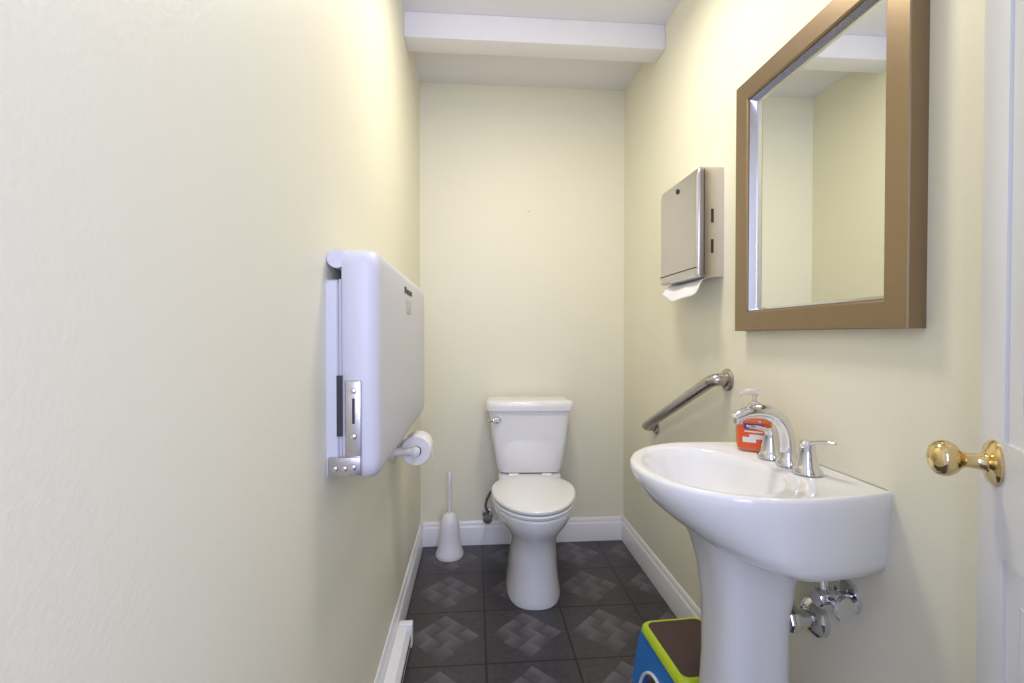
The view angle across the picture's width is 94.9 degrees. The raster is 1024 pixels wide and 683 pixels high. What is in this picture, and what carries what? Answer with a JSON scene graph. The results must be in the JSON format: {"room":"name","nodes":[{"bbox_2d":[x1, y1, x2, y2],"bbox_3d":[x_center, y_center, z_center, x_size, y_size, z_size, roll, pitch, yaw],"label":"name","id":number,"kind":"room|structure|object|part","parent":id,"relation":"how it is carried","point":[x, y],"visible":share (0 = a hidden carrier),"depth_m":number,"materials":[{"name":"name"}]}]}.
{"room":"public restroom","nodes":[
{"label":"public restroom","id":0,"kind":"room"},
{"bbox_2d":[0,0,420,682],"bbox_3d":[-0.443,-0.121,1.275,0.100,2.467,2.655,0,1,-4],"label":"wall","id":1,"kind":"structure","parent":0,"point":[179,179],"depth_m":0.48,"materials":[{"name":"beige paint"}]},
{"bbox_2d":[326,249,423,477],"bbox_3d":[-0.348,0.041,1.358,0.102,0.465,0.890,0,1,-4],"label":"station","id":2,"kind":"object","parent":1,"relation":"attached to","point":[375,313],"visible":1,"depth_m":0.93,"materials":[{"name":"white plastic"}]},
{"bbox_3d":[-0.386,0.069,1.349,0.024,0.395,0.852,0,1,-5],"label":"wall frame","id":3,"kind":"part","parent":2,"relation":"part of","materials":[{"name":"white plastic"}]},
{"bbox_3d":[-0.313,0.169,0.928,0.032,0.184,0.007,0,1,-5],"label":"hinge arm","id":4,"kind":"part","parent":2,"relation":"part of","materials":[{"name":"metal"}]},
{"bbox_2d":[374,523,422,682],"bbox_3d":[-0.387,1.049,1.306,0.015,0.126,2.435,0,1,-4],"label":"baseboard","id":5,"kind":"structure","parent":1,"relation":"attached to","point":[400,613],"depth_m":1.84,"materials":[{"name":"white"}]},
{"bbox_2d":[389,431,433,465],"bbox_3d":[-0.356,0.387,1.703,0.139,0.109,0.206,0,1,-4],"label":"toilet paper holder","id":6,"kind":"object","parent":1,"relation":"attached to","point":[416,449],"visible":0.9,"depth_m":1.65,"materials":[{"name":"white paper"}]},
{"bbox_3d":[-0.372,0.382,1.626,0.080,0.030,0.030,0,1,-5],"label":"arm","id":7,"kind":"part","parent":6,"relation":"part of","materials":[{"name":"white plastic"}]},
{"bbox_2d":[419,82,624,526],"bbox_3d":[0.060,-0.140,2.596,1.110,2.467,0.100,0,1,-4],"label":"wall","id":8,"kind":"structure","parent":0,"point":[518,301],"depth_m":2.54,"materials":[{"name":"beige paint"}]},
{"bbox_2d":[423,516,621,546],"bbox_3d":[0.065,1.031,2.555,1.080,0.126,0.015,0,1,-4],"label":"baseboard","id":9,"kind":"structure","parent":8,"relation":"attached to","point":[580,528],"depth_m":2.54,"materials":[{"name":"white"}]},
{"bbox_2d":[403,540,677,682],"bbox_3d":[0.207,1.160,0.752,1.310,0.080,3.835,0,1,-4],"label":"floor","id":10,"kind":"structure","parent":0,"point":[467,628],"depth_m":1.87,"materials":[{"name":"tile"}]},
{"bbox_2d":[383,620,412,682],"bbox_3d":[-0.330,1.072,1.007,0.049,0.088,1.430,0,1,-4],"label":"baseboard heater","id":11,"kind":"object","parent":10,"relation":"on","point":[403,641],"visible":1,"depth_m":1.56,"materials":[{"name":"white metal"}]},
{"bbox_2d":[435,471,463,561],"bbox_3d":[-0.320,0.880,2.405,0.144,0.432,0.144,0,1,-4],"label":"toilet brush","id":12,"kind":"object","parent":10,"relation":"on","point":[449,549],"visible":1,"depth_m":2.37,"materials":[{"name":"white plastic"}]},
{"bbox_3d":[-0.320,0.772,2.403,0.022,0.216,0.022,0,1,-5],"label":"brush handle","id":13,"kind":"part","parent":12,"relation":"part of","materials":[{"name":"white plastic"}]},
{"bbox_2d":[482,396,575,609],"bbox_3d":[0.081,0.697,2.175,0.464,0.806,0.720,0,1,-2],"label":"toilet","id":14,"kind":"object","parent":10,"relation":"on","point":[530,497],"visible":1,"depth_m":2.10,"materials":[{"name":"ceramic"}]},
{"bbox_3d":[-0.127,0.926,2.448,0.046,0.044,0.022,0,1,-2],"label":"knob","id":15,"kind":"part","parent":14,"relation":"part of","materials":[{"name":"grey metal"}]},
{"bbox_3d":[-0.071,0.383,2.300,0.037,0.036,0.014,0,1,-1],"label":"handle","id":16,"kind":"part","parent":14,"relation":"part of","materials":[{"name":"silver metal"}]},
{"bbox_3d":[0.086,0.317,2.408,0.441,0.053,0.230,0,1,-2],"label":"tank lid","id":17,"kind":"part","parent":14,"relation":"part of","materials":[{"name":"ceramic"}]},
{"bbox_3d":[0.086,0.500,2.414,0.410,0.312,0.206,0,1,-2],"label":"tank","id":18,"kind":"part","parent":14,"relation":"part of","materials":[{"name":"ceramic"}]},
{"bbox_3d":[0.095,0.685,2.062,0.373,0.017,0.494,0,1,-2],"label":"seat","id":19,"kind":"part","parent":14,"relation":"part of","materials":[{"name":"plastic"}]},
{"bbox_3d":[0.095,0.660,2.062,0.373,0.022,0.494,0,1,-2],"label":"lid","id":20,"kind":"part","parent":14,"relation":"part of","materials":[{"name":"plastic"}]},
{"bbox_3d":[0.094,0.898,2.112,0.362,0.405,0.580,0,1,-2],"label":"bowl","id":21,"kind":"part","parent":14,"relation":"part of","materials":[{"name":"ceramic"}]},
{"bbox_2d":[632,617,700,682],"bbox_3d":[0.537,1.008,1.406,0.262,0.204,0.304,0,1,-8],"label":"step stool","id":22,"kind":"object","parent":10,"relation":"on","point":[668,650],"visible":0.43,"depth_m":1.43,"materials":[{"name":"plastic"}]},
{"bbox_3d":[0.419,1.052,1.391,0.023,0.112,0.194,0,1,-7],"label":"arch trim","id":23,"kind":"part","parent":22,"relation":"part of","materials":[{"name":"white plastic"}]},
{"bbox_3d":[0.430,1.023,1.392,0.036,0.176,0.304,0,1,-8],"label":"panel","id":24,"kind":"part","parent":22,"relation":"part of","materials":[{"name":"blue plastic"}]},
{"bbox_2d":[630,442,891,682],"bbox_3d":[0.512,0.704,1.125,0.443,0.821,0.485,0,1,-4],"label":"pedestal sink","id":25,"kind":"object","parent":10,"relation":"on","point":[757,527],"visible":0.98,"depth_m":1.02,"materials":[{"name":"ceramic"}]},
{"bbox_2d":[736,388,772,451],"bbox_3d":[0.651,0.208,1.262,0.090,0.166,0.056,0,1,30],"label":"hand soap bottle","id":26,"kind":"object","parent":25,"relation":"on","point":[748,439],"visible":0.75,"depth_m":1.25,"materials":[{"name":"orange plastic"}]},
{"bbox_2d":[736,418,772,451],"bbox_3d":[0.651,0.236,1.263,0.090,0.110,0.054,0,1,30],"label":"label","id":27,"kind":"object","parent":26,"relation":"on","point":[748,439],"depth_m":1.24,"materials":[{"name":"orange"}]},
{"bbox_2d":[630,442,891,581],"bbox_3d":[0.511,0.379,1.121,0.443,0.171,0.485,0,1,-5],"label":"basin","id":28,"kind":"object","parent":25,"relation":"in","point":[744,508],"depth_m":0.92,"materials":[{"name":"ceramic"}]},
{"bbox_2d":[732,404,836,476],"bbox_3d":[0.606,0.221,1.098,0.165,0.145,0.224,0,1,-4],"label":"faucet","id":29,"kind":"object","parent":25,"relation":"on","point":[806,463],"visible":1,"depth_m":1.10,"materials":[{"name":"silver metal"}]},
{"bbox_3d":[0.625,0.221,1.182,0.057,0.021,0.018,0,1,-5],"label":"handle lever","id":30,"kind":"part","parent":29,"relation":"part of","materials":[{"name":"silver metal"}]},
{"bbox_3d":[0.598,0.216,1.113,0.153,0.135,0.036,0,1,-5],"label":"spout","id":31,"kind":"part","parent":29,"relation":"part of","materials":[{"name":"silver metal"}]},
{"bbox_3d":[0.651,0.255,1.184,0.060,0.074,0.060,0,1,-5],"label":"handle","id":32,"kind":"part","parent":29,"relation":"part of","materials":[{"name":"silver metal"}]},
{"bbox_3d":[0.656,0.278,1.119,0.052,0.030,0.052,0,1,-5],"label":"spout","id":33,"kind":"part","parent":29,"relation":"part of","materials":[{"name":"silver metal"}]},
{"bbox_3d":[0.662,0.257,1.053,0.060,0.074,0.060,0,1,-5],"label":"handle","id":34,"kind":"part","parent":29,"relation":"part of","materials":[{"name":"silver metal"}]},
{"bbox_3d":[0.671,0.223,1.023,0.018,0.021,0.065,0,1,-19],"label":"handle lever","id":35,"kind":"part","parent":29,"relation":"part of","materials":[{"name":"silver metal"}]},
{"bbox_3d":[0.677,0.659,1.128,0.114,0.048,0.044,0,1,-5],"label":"trap arm","id":36,"kind":"part","parent":25,"relation":"part of","materials":[{"name":"silver metal"}]},
{"bbox_3d":[0.699,0.564,0.991,0.044,0.057,0.018,0,1,-5],"label":"oval handle","id":37,"kind":"part","parent":25,"relation":"part of","materials":[{"name":"silver metal"}]},
{"bbox_2d":[976,0,1014,682],"bbox_3d":[0.696,0.101,0.659,0.035,2.020,0.090,0,1,30],"label":"stile","id":38,"kind":"object","parent":10,"relation":"on","point":[999,14],"visible":0.67,"depth_m":0.66,"materials":[{"name":"white paint"}]},
{"bbox_2d":[926,439,1004,486],"bbox_3d":[0.641,0.169,0.672,0.073,0.064,0.064,0,1,30],"label":"door knob","id":39,"kind":"object","parent":38,"relation":"attached to","point":[994,473],"depth_m":0.66,"materials":[{"name":"gold metal"}]},
{"bbox_3d":[0.636,0.169,0.674,0.063,0.052,0.052,0,1,30],"label":"knob","id":40,"kind":"part","parent":39,"relation":"part of","materials":[{"name":"gold metal"}]},
{"label":"rail","id":41,"kind":"object","parent":10,"relation":"on","visible":0},
{"bbox_2d":[1005,562,1023,682],"bbox_3d":[0.626,0.588,0.542,0.029,0.590,0.195,0,1,29],"label":"panel","id":42,"kind":"object","parent":41,"relation":"on","point":[1014,631],"visible":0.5,"depth_m":0.61,"materials":[{"name":"white paint"}]},
{"bbox_2d":[402,0,679,90],"bbox_3d":[0.160,-1.405,1.305,1.310,0.100,2.655,0,1,-4],"label":"ceiling","id":43,"kind":"structure","parent":0,"point":[432,67],"depth_m":2.29,"materials":[{"name":"white paint"}]},
{"bbox_2d":[404,11,664,62],"bbox_3d":[0.103,-1.313,2.034,1.110,0.105,0.105,0,1,-4],"label":"ceiling beam","id":44,"kind":"structure","parent":43,"relation":"attached to","point":[423,31],"depth_m":1.99,"materials":[{"name":"white paint"}]},
{"bbox_2d":[623,0,984,682],"bbox_3d":[0.764,-0.123,1.370,0.100,2.467,2.655,0,1,-4],"label":"wall","id":45,"kind":"structure","parent":0,"point":[884,396],"depth_m":1.04,"materials":[{"name":"beige paint"}]},
{"bbox_2d":[621,516,700,618],"bbox_3d":[0.706,1.048,1.392,0.015,0.126,2.435,0,1,-4],"label":"baseboard","id":46,"kind":"structure","parent":45,"relation":"attached to","point":[677,599],"depth_m":2.06,"materials":[{"name":"white"}]},
{"bbox_2d":[642,369,733,433],"bbox_3d":[0.643,0.255,1.827,0.071,0.342,0.677,0,1,-4],"label":"grab bar","id":47,"kind":"object","parent":45,"relation":"attached to","point":[725,379],"visible":1,"depth_m":1.65,"materials":[{"name":"metal"}]},
{"bbox_2d":[661,167,723,302],"bbox_3d":[0.635,-0.359,1.688,0.106,0.437,0.332,0,1,-4],"label":"paper towel dispenser","id":48,"kind":"object","parent":45,"relation":"attached to","point":[692,210],"visible":1,"depth_m":1.58,"materials":[{"name":"metal"}]},
{"bbox_2d":[661,277,707,302],"bbox_3d":[0.617,-0.179,1.675,0.067,0.077,0.303,0,1,-5],"label":"paper towel","id":49,"kind":"object","parent":48,"relation":"hanging from","point":[680,287],"depth_m":1.69,"materials":[{"name":"white paper"}]},
{"bbox_2d":[735,0,929,330],"bbox_3d":[0.713,-0.390,1.133,0.037,0.724,0.570,0,1,-4],"label":"wall mirror","id":50,"kind":"object","parent":45,"relation":"attached to","point":[832,130],"visible":1,"depth_m":1.05,"materials":[{"name":"brown wood"}]},
{"bbox_3d":[0.724,-0.390,1.134,0.004,0.632,0.478,0,1,-5],"label":"glass","id":51,"kind":"part","parent":50,"relation":"part of","materials":[{"name":"white mirror"}]},
{"bbox_3d":[0.418,0.099,0.064,0.030,2.060,0.120,0,1,-4],"label":"door frame","id":52,"kind":"structure","parent":0,"visible":0},
{"label":"stile","id":53,"kind":"object","parent":52,"relation":"attached to","visible":0},
{"bbox_2d":[1002,443,1023,578],"bbox_3d":[0.556,0.217,0.413,0.035,0.155,0.480,0,1,29],"label":"rail","id":54,"kind":"object","parent":53,"relation":"attached to","point":[1013,486],"visible":1,"depth_m":0.60,"materials":[{"name":"white paint"}]},
{"bbox_2d":[1008,0,1023,450],"bbox_3d":[0.626,-0.170,0.531,0.029,0.615,0.195,0,1,29],"label":"panel","id":55,"kind":"object","parent":54,"relation":"on","point":[1016,361],"visible":1,"depth_m":0.61,"materials":[{"name":"white paint"}]}
]}

